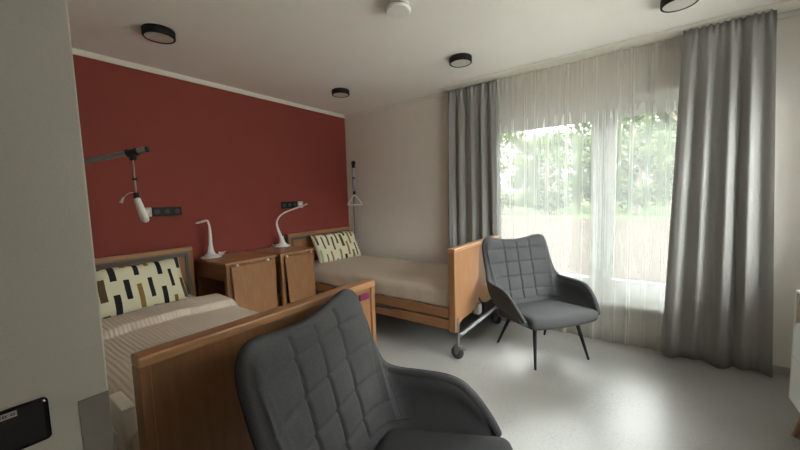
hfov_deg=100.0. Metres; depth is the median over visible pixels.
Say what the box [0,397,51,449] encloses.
light switch
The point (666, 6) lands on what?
ceiling light
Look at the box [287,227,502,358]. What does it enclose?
hospital bed
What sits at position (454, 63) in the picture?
diffuser
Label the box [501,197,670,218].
lawn
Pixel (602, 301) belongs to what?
window sill
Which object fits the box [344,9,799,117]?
trim
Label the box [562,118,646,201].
leafy tree
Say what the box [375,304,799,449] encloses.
floor
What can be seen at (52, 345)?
wall
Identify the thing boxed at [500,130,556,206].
leafy tree
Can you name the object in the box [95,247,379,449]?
hospital bed
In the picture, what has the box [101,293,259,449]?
quilt
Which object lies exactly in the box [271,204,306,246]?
desk lamp
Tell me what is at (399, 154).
wall
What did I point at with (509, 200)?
leafy tree
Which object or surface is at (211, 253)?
desk lamp
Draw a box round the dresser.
[789,290,799,436]
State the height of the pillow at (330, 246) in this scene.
0.394 m
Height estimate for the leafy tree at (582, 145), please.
8.286 m
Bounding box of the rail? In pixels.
[438,0,799,91]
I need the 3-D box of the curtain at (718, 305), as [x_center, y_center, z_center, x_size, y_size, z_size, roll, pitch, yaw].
[2.429,-0.191,2.537,0.640,2.608,0.073,2,6,36]
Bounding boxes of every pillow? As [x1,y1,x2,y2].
[96,257,188,319]
[310,230,360,262]
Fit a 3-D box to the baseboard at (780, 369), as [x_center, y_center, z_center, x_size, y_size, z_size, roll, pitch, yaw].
[1.180,1.043,3.791,4.780,0.050,0.012,2,6,36]
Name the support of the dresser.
on the floor
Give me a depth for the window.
3.25 m
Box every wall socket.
[145,207,181,216]
[281,201,302,208]
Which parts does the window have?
sash, handle, sash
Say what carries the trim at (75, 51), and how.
attached to the wall at (229, 160)
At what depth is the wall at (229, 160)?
3.39 m
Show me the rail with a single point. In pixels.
(783, 6)
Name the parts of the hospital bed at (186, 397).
headboard, footboard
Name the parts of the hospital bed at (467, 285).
headboard, steel frame, rail, rail, footboard, lift motor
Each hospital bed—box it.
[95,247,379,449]
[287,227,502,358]
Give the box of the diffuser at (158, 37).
[144,32,173,42]
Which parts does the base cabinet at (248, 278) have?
post, panel, post, post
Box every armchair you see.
[234,289,512,449]
[482,234,599,369]
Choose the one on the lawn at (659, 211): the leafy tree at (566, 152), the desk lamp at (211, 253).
the leafy tree at (566, 152)
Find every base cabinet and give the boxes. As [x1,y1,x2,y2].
[193,251,277,311]
[249,246,315,306]
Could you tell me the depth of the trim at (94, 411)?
0.69 m
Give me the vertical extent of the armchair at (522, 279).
1.005 m
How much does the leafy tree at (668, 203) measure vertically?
10.589 m
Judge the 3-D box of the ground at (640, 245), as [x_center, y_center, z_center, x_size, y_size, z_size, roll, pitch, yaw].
[4.648,0.491,12.583,80.000,0.280,17.700,2,6,36]
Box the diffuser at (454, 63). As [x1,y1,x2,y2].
[451,60,469,66]
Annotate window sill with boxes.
[596,296,663,314]
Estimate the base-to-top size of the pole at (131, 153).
1.435 m
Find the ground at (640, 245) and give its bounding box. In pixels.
[501,217,669,283]
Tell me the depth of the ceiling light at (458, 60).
2.97 m
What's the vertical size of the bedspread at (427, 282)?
0.186 m
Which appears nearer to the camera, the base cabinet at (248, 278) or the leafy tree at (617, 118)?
the base cabinet at (248, 278)
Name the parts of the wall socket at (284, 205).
black plate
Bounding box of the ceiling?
[67,0,782,114]
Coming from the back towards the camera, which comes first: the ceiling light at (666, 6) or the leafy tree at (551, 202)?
the leafy tree at (551, 202)
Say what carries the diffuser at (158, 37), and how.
attached to the ceiling light at (157, 33)
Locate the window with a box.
[499,92,678,304]
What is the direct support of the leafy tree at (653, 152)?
on the lawn at (659, 211)
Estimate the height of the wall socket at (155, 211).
0.081 m
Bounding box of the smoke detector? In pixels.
[385,0,410,18]
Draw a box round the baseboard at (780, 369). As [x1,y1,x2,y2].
[383,295,790,374]
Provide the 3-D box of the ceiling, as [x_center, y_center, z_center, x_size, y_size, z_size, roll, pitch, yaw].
[-0.310,-1.441,1.642,5.180,0.150,5.400,2,6,36]
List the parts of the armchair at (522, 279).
leg, armrest, backrest, leg, seat, armrest, leg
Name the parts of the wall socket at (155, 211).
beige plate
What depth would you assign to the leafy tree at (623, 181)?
20.59 m
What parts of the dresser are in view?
drawer, leg, drawer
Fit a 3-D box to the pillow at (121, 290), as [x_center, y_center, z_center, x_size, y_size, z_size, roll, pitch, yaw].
[-2.074,0.496,2.572,0.237,0.366,0.760,2,6,36]
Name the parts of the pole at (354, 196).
grab handle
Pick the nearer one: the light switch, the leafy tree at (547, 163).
the light switch
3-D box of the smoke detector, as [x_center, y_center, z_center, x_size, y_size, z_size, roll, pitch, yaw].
[-0.014,-1.390,2.152,0.164,0.055,0.164,2,6,36]
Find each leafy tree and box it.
[499,131,539,213]
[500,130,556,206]
[506,130,566,210]
[514,132,591,213]
[527,126,588,205]
[539,122,626,208]
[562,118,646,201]
[566,115,642,204]
[585,113,676,213]
[617,110,677,202]
[617,112,673,208]
[617,114,665,205]
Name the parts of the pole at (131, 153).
grab handle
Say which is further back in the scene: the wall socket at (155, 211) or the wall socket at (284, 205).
the wall socket at (284, 205)
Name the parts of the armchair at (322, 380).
backrest, seat, armrest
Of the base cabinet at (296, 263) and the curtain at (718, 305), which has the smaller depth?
the curtain at (718, 305)
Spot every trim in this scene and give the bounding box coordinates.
[72,48,344,117]
[78,390,114,449]
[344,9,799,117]
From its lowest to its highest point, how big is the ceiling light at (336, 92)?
0.054 m
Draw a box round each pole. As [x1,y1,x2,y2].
[84,146,149,222]
[347,161,361,241]
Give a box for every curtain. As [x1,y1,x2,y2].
[448,80,503,317]
[661,9,776,377]
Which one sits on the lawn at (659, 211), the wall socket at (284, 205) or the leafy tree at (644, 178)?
the leafy tree at (644, 178)
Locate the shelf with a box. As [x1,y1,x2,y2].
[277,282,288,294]
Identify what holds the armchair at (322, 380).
on the floor
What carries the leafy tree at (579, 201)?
on the lawn at (659, 211)
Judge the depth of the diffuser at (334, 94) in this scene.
3.83 m
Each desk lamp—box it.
[196,220,225,258]
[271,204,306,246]
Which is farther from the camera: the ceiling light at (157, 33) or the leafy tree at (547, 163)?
the leafy tree at (547, 163)
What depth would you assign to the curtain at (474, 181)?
3.78 m
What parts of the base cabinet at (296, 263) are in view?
panel, post, post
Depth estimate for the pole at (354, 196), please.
4.42 m
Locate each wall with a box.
[0,0,113,449]
[73,54,348,302]
[345,15,799,367]
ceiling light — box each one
[141,23,175,43]
[332,88,349,97]
[449,53,471,67]
[660,0,698,12]
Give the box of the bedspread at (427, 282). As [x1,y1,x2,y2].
[314,255,448,307]
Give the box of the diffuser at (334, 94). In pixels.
[333,93,347,96]

